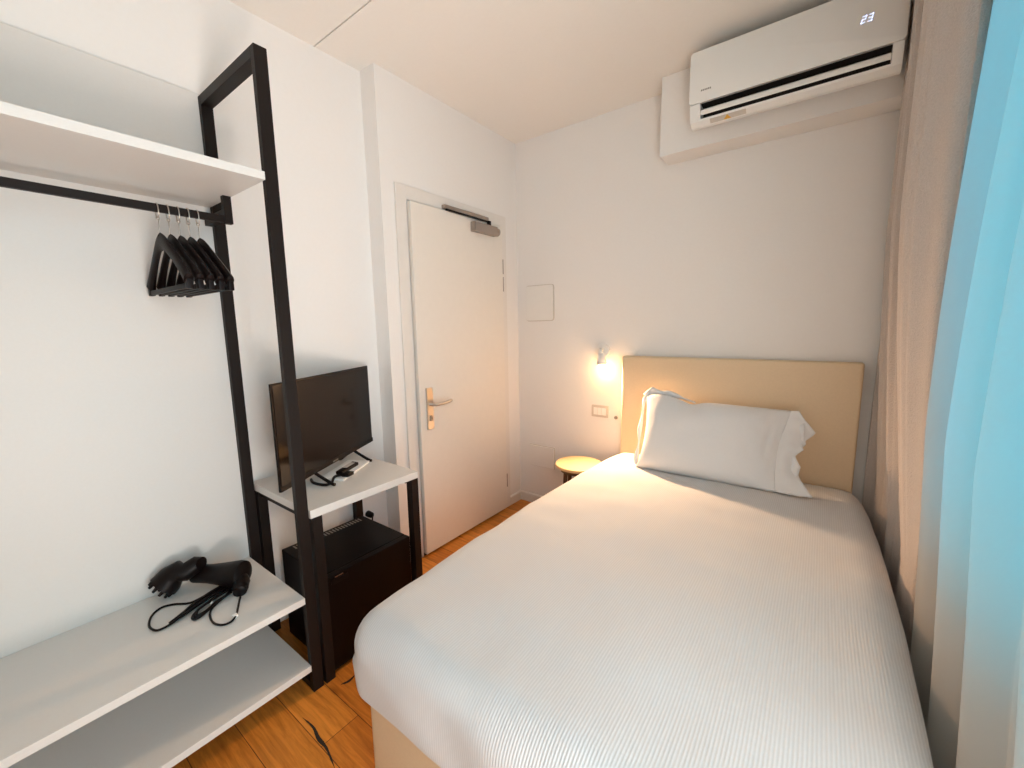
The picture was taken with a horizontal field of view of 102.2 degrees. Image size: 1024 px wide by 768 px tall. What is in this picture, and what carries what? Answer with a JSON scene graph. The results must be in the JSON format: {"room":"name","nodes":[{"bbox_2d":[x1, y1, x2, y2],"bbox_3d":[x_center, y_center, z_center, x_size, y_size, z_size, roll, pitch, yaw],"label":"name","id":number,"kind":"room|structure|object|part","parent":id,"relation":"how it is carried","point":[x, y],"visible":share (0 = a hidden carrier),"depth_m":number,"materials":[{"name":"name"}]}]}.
{"room":"hotel room","nodes":[
{"label":"hotel room","id":0,"kind":"room"},
{"bbox_2d":[0,0,520,621],"bbox_3d":[-1.387,-0.145,1.512,0.300,2.686,4.400,5,10,36],"label":"wall","id":1,"kind":"structure","parent":0,"point":[343,134],"depth_m":1.99,"materials":[{"name":"paint"}]},
{"bbox_2d":[365,510,373,519],"bbox_3d":[-0.816,0.903,2.289,0.066,0.366,0.146,5,10,36],"label":"plug","id":2,"kind":"object","parent":1,"relation":"attached to","point":[368,513],"visible":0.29,"depth_m":2.31,"materials":[{"name":"black plastic"}]},
{"bbox_2d":[393,181,510,556],"bbox_3d":[-0.280,-0.057,2.675,0.106,2.150,0.955,5,10,36],"label":"door","id":3,"kind":"structure","parent":1,"relation":"in","point":[456,251],"depth_m":2.59,"materials":[{"name":"paint"}]},
{"bbox_3d":[-0.485,0.146,2.444,0.012,0.250,0.048,5,10,36],"label":"handle plate","id":4,"kind":"part","parent":3,"relation":"part of","materials":[{"name":"metal"}]},
{"bbox_3d":[-0.422,0.109,2.470,0.066,0.026,0.144,5,10,36],"label":"lever","id":5,"kind":"part","parent":3,"relation":"part of","materials":[{"name":"metal"}]},
{"bbox_3d":[-0.286,-1.071,2.595,0.028,0.022,0.402,5,10,36],"label":"slide rail","id":6,"kind":"part","parent":3,"relation":"part of","materials":[{"name":"metal"}]},
{"bbox_3d":[-0.265,-1.037,2.586,0.020,0.036,0.400,5,10,36],"label":"closer arm","id":7,"kind":"part","parent":3,"relation":"part of","materials":[{"name":"black plastic"}]},
{"bbox_2d":[511,490,521,504],"bbox_3d":[0.031,0.903,3.286,0.012,0.070,0.148,5,10,36],"label":"baseboard","id":8,"kind":"structure","parent":1,"relation":"attached to","point":[515,497],"depth_m":3.28,"materials":[{"name":"paint"}]},
{"bbox_2d":[172,499,531,767],"bbox_3d":[-0.302,1.308,1.042,2.800,0.100,4.600,5,10,36],"label":"floor","id":9,"kind":"structure","parent":0,"point":[330,726],"depth_m":1.45,"materials":[{"name":"brown wood"}]},
{"bbox_2d":[0,22,323,767],"bbox_3d":[-1.326,0.111,1.136,0.510,2.281,1.215,5,10,36],"label":"wardrobe","id":10,"kind":"object","parent":9,"relation":"on","point":[125,455],"visible":1,"depth_m":1.38,"materials":[{"name":"white laminate"}]},
{"bbox_3d":[-1.362,-0.529,1.062,0.014,0.025,1.130,5,10,36],"label":"hanging rail","id":11,"kind":"part","parent":10,"relation":"part of","materials":[{"name":"black metal"}]},
{"bbox_3d":[-1.523,0.084,1.280,0.019,2.261,1.215,5,10,36],"label":"panel","id":12,"kind":"part","parent":10,"relation":"part of","materials":[{"name":"white laminate"}]},
{"bbox_2d":[0,101,264,207],"bbox_3d":[-1.331,-0.620,1.028,0.490,0.026,1.134,5,10,36],"label":"shelf","id":13,"kind":"object","parent":10,"relation":"attached to","point":[35,145],"depth_m":1.20,"materials":[{"name":"white laminate"}]},
{"bbox_2d":[0,557,304,767],"bbox_3d":[-1.305,0.861,1.235,0.490,0.025,1.134,5,10,36],"label":"shelf","id":14,"kind":"object","parent":10,"relation":"attached to","point":[53,685],"depth_m":1.28,"materials":[{"name":"white laminate"}]},
{"bbox_2d":[7,625,311,767],"bbox_3d":[-1.300,1.139,1.274,0.490,0.024,1.134,5,10,36],"label":"shelf","id":15,"kind":"object","parent":10,"relation":"attached to","point":[160,727],"depth_m":1.39,"materials":[{"name":"white laminate"}]},
{"bbox_2d":[147,202,193,295],"bbox_3d":[-1.134,-0.445,1.345,0.429,0.288,0.024,5,10,36],"label":"clothes hanger","id":16,"kind":"object","parent":10,"relation":"hanging from","point":[162,243],"visible":1,"depth_m":1.33,"materials":[{"name":"plastic"}]},
{"bbox_2d":[156,204,203,296],"bbox_3d":[-1.118,-0.448,1.366,0.429,0.288,0.024,5,10,36],"label":"clothes hanger","id":17,"kind":"object","parent":10,"relation":"hanging from","point":[198,278],"visible":0.81,"depth_m":1.34,"materials":[{"name":"plastic"}]},
{"bbox_2d":[166,206,214,296],"bbox_3d":[-1.102,-0.451,1.388,0.429,0.288,0.024,5,10,36],"label":"clothes hanger","id":18,"kind":"object","parent":10,"relation":"hanging from","point":[209,278],"visible":0.77,"depth_m":1.34,"materials":[{"name":"plastic"}]},
{"bbox_2d":[148,557,251,631],"bbox_3d":[-1.158,0.742,1.515,0.384,0.131,0.295,-2,8,-6],"label":"hair dryer","id":19,"kind":"object","parent":10,"relation":"on","point":[233,576],"visible":1,"depth_m":1.55,"materials":[{"name":"black plastic"}]},
{"bbox_2d":[148,557,206,597],"bbox_3d":[-1.268,0.736,1.563,0.176,0.128,0.100,-4,8,-20],"label":"diffuser","id":20,"kind":"object","parent":19,"relation":"attached to","point":[169,579],"depth_m":1.54,"materials":[{"name":"black plastic"}]},
{"bbox_3d":[-1.106,0.804,1.461,0.299,0.017,0.258,5,10,36],"label":"cord","id":21,"kind":"part","parent":19,"relation":"part of","materials":[{"name":"black plastic"}]},
{"bbox_2d":[176,208,224,296],"bbox_3d":[-1.085,-0.454,1.409,0.429,0.288,0.024,5,10,36],"label":"clothes hanger","id":22,"kind":"object","parent":10,"relation":"hanging from","point":[219,278],"visible":0.67,"depth_m":1.35,"materials":[{"name":"plastic"}]},
{"bbox_2d":[186,209,234,297],"bbox_3d":[-1.069,-0.458,1.431,0.429,0.288,0.024,5,10,36],"label":"clothes hanger","id":23,"kind":"object","parent":10,"relation":"hanging from","point":[229,279],"visible":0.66,"depth_m":1.36,"materials":[{"name":"plastic"}]},
{"bbox_3d":[-1.154,0.030,1.735,0.024,2.269,0.040,5,10,36],"label":"post","id":24,"kind":"part","parent":10,"relation":"part of","materials":[{"name":"black metal"}]},
{"bbox_3d":[-0.780,0.062,1.458,0.024,2.269,0.040,5,10,36],"label":"post","id":25,"kind":"part","parent":10,"relation":"part of","materials":[{"name":"black metal"}]},
{"bbox_2d":[254,453,422,682],"bbox_3d":[-0.792,0.778,1.929,0.514,0.722,0.511,5,10,36],"label":"stand","id":26,"kind":"object","parent":9,"relation":"on","point":[377,476],"visible":0.58,"depth_m":1.78,"materials":[{"name":"white laminate"}]},
{"bbox_3d":[-1.115,0.805,1.887,0.038,0.690,0.038,5,10,36],"label":"leg","id":27,"kind":"part","parent":26,"relation":"part of","materials":[{"name":"black metal"}]},
{"bbox_3d":[-0.811,0.464,1.896,0.456,0.026,0.487,5,10,36],"label":"apron rail","id":28,"kind":"part","parent":26,"relation":"part of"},
{"bbox_2d":[268,366,372,492],"bbox_3d":[-0.823,0.183,1.888,0.179,0.468,0.716,0,8,9],"label":"television","id":29,"kind":"object","parent":26,"relation":"on","point":[334,407],"visible":0.92,"depth_m":1.83,"materials":[{"name":"black plastic"}]},
{"bbox_3d":[-0.740,0.838,1.608,0.038,0.690,0.038,5,10,36],"label":"leg","id":30,"kind":"part","parent":26,"relation":"part of","materials":[{"name":"black metal"}]},
{"bbox_2d":[321,460,368,480],"bbox_3d":[-0.782,0.405,1.949,0.116,0.009,0.262,0,8,7],"label":"booklet","id":31,"kind":"object","parent":26,"relation":"on","point":[361,463],"visible":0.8,"depth_m":1.94,"materials":[{"name":"white paper"}]},
{"bbox_2d":[310,471,353,485],"bbox_3d":[-0.792,0.417,1.807,0.185,0.026,0.104,-4,8,-18],"label":"power adapter","id":32,"kind":"object","parent":31,"relation":"on","point":[347,473],"visible":0.99,"depth_m":1.82,"materials":[{"name":"black plastic"}]},
{"bbox_2d":[336,461,357,473],"bbox_3d":[-0.772,0.393,1.942,0.037,0.015,0.147,0,8,9],"label":"remote control","id":33,"kind":"object","parent":31,"relation":"on","point":[352,464],"visible":0.93,"depth_m":1.93,"materials":[{"name":"black plastic"}]},
{"bbox_3d":[-0.837,0.749,2.256,0.038,0.690,0.038,5,10,36],"label":"leg","id":34,"kind":"part","parent":26,"relation":"part of","materials":[{"name":"black metal"}]},
{"bbox_3d":[-0.461,0.781,1.978,0.038,0.690,0.038,5,10,36],"label":"leg","id":35,"kind":"part","parent":26,"relation":"part of","materials":[{"name":"black metal"}]},
{"bbox_2d":[282,516,411,669],"bbox_3d":[-0.749,0.932,1.917,0.382,0.419,0.407,5,10,36],"label":"mini fridge","id":36,"kind":"object","parent":9,"relation":"on","point":[368,561],"visible":0.73,"depth_m":1.80,"materials":[{"name":"black plastic"}]},
{"bbox_3d":[-0.611,0.936,1.813,0.031,0.402,0.407,5,10,36],"label":"door","id":37,"kind":"part","parent":36,"relation":"part of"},
{"bbox_2d":[555,456,600,483],"bbox_3d":[0.439,0.759,2.727,0.306,0.496,0.306,5,10,36],"label":"stool","id":38,"kind":"object","parent":9,"relation":"on","point":[570,466],"visible":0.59,"depth_m":2.66,"materials":[{"name":"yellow wood"}]},
{"bbox_3d":[0.341,0.790,2.682,0.048,0.451,0.028,-6,10,-34],"label":"leg","id":39,"kind":"part","parent":38,"relation":"part of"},
{"bbox_3d":[0.435,0.526,2.695,0.306,0.024,0.306,5,10,36],"label":"seat","id":40,"kind":"part","parent":38,"relation":"part of","materials":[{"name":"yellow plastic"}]},
{"bbox_2d":[371,355,864,767],"bbox_3d":[0.628,0.563,1.613,1.181,1.186,1.977,5,10,36],"label":"bed","id":41,"kind":"object","parent":9,"relation":"on","point":[827,394],"visible":0.2,"depth_m":2.08,"materials":[{"name":"beige wood"}]},
{"bbox_2d":[352,452,933,767],"bbox_3d":[0.594,0.698,1.579,1.310,0.277,1.954,5,10,36],"label":"bedspread","id":42,"kind":"object","parent":41,"relation":"on","point":[627,615],"visible":0.91,"depth_m":1.07,"materials":[{"name":"white fabric"}]},
{"bbox_2d":[634,387,814,497],"bbox_3d":[1.054,0.267,2.134,0.840,0.428,0.251,5,10,36],"label":"pillow","id":43,"kind":"object","parent":42,"relation":"on","point":[745,446],"visible":1,"depth_m":2.06,"materials":[{"name":"white fabric"}]},
{"bbox_3d":[1.195,0.422,2.367,1.175,1.136,0.069,5,10,36],"label":"headboard","id":44,"kind":"part","parent":41,"relation":"part of","materials":[{"name":"beige wood"}]},
{"bbox_2d":[228,0,831,143],"bbox_3d":[-0.350,-1.465,0.654,2.800,0.130,4.600,5,10,36],"label":"ceiling","id":45,"kind":"structure","parent":0,"point":[522,70],"depth_m":1.91,"materials":[{"name":"paint"}]},
{"bbox_2d":[862,0,992,653],"bbox_3d":[1.434,-0.194,1.509,0.150,2.662,0.938,5,10,36],"label":"drape","id":46,"kind":"object","parent":45,"relation":"hanging from","point":[947,39],"visible":0.76,"depth_m":1.21,"materials":[{"name":"beige fabric"}]},
{"bbox_2d":[910,0,1023,767],"bbox_3d":[0.849,-0.061,0.630,0.138,2.662,1.426,5,10,36],"label":"sheer curtain","id":47,"kind":"object","parent":45,"relation":"hanging from","point":[967,652],"visible":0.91,"depth_m":0.81,"materials":[{"name":"blue fabric"}]},
{"bbox_2d":[515,94,899,503],"bbox_3d":[0.989,-0.338,2.592,2.800,2.686,0.200,5,10,36],"label":"wall","id":48,"kind":"structure","parent":0,"point":[774,249],"depth_m":2.41,"materials":[{"name":"paint"}]},
{"bbox_2d":[521,491,541,501],"bbox_3d":[0.921,0.968,2.710,2.108,0.070,0.012,5,10,36],"label":"baseboard","id":49,"kind":"structure","parent":48,"relation":"attached to","point":[527,496],"depth_m":3.28,"materials":[{"name":"paint"}]},
{"bbox_2d":[526,284,553,320],"bbox_3d":[0.202,-0.590,3.014,0.242,0.260,0.014,5,10,36],"label":"junction box","id":50,"kind":"object","parent":48,"relation":"attached to","point":[539,298],"visible":1,"depth_m":3.00,"materials":[{"name":"plastic"}]},
{"bbox_2d":[530,443,554,469],"bbox_3d":[0.229,0.556,3.169,0.226,0.170,0.014,5,10,36],"label":"access hatch","id":51,"kind":"object","parent":48,"relation":"attached to","point":[541,456],"visible":1,"depth_m":3.16,"materials":[{"name":"paint"}]},
{"bbox_2d":[592,404,608,417],"bbox_3d":[0.603,0.187,2.831,0.124,0.082,0.013,5,10,36],"label":"light switch","id":52,"kind":"object","parent":48,"relation":"attached to","point":[597,410],"visible":1,"depth_m":2.82,"materials":[{"name":"white plastic"}]},
{"bbox_2d":[596,343,609,367],"bbox_3d":[0.588,-0.188,2.731,0.093,0.156,0.097,5,10,36],"label":"wall lamp","id":53,"kind":"object","parent":48,"relation":"attached to","point":[603,350],"visible":1,"depth_m":2.72,"materials":[{"name":"white plastic"}]},
{"bbox_3d":[0.590,-0.165,2.714,0.068,0.080,0.068,5,10,36],"label":"lamp shade","id":54,"kind":"part","parent":53,"relation":"part of","materials":[{"name":"white plastic"}]},
{"bbox_3d":[0.609,-0.225,2.758,0.090,0.090,0.020,5,10,36],"label":"wall plate","id":55,"kind":"part","parent":53,"relation":"part of","materials":[{"name":"white plastic"}]},
{"bbox_2d":[660,0,911,164],"bbox_3d":[1.315,-1.411,1.956,1.151,0.397,0.158,5,10,36],"label":"bulkhead","id":56,"kind":"object","parent":48,"relation":"attached to","point":[679,143],"visible":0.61,"depth_m":1.99,"materials":[{"name":"paint"}]},
{"bbox_2d":[689,0,910,130],"bbox_3d":[1.205,-1.380,1.812,0.758,0.322,0.207,5,10,36],"label":"air conditioner","id":57,"kind":"object","parent":56,"relation":"attached to","point":[832,46],"visible":1,"depth_m":1.71,"materials":[{"name":"white plastic"}]}
]}

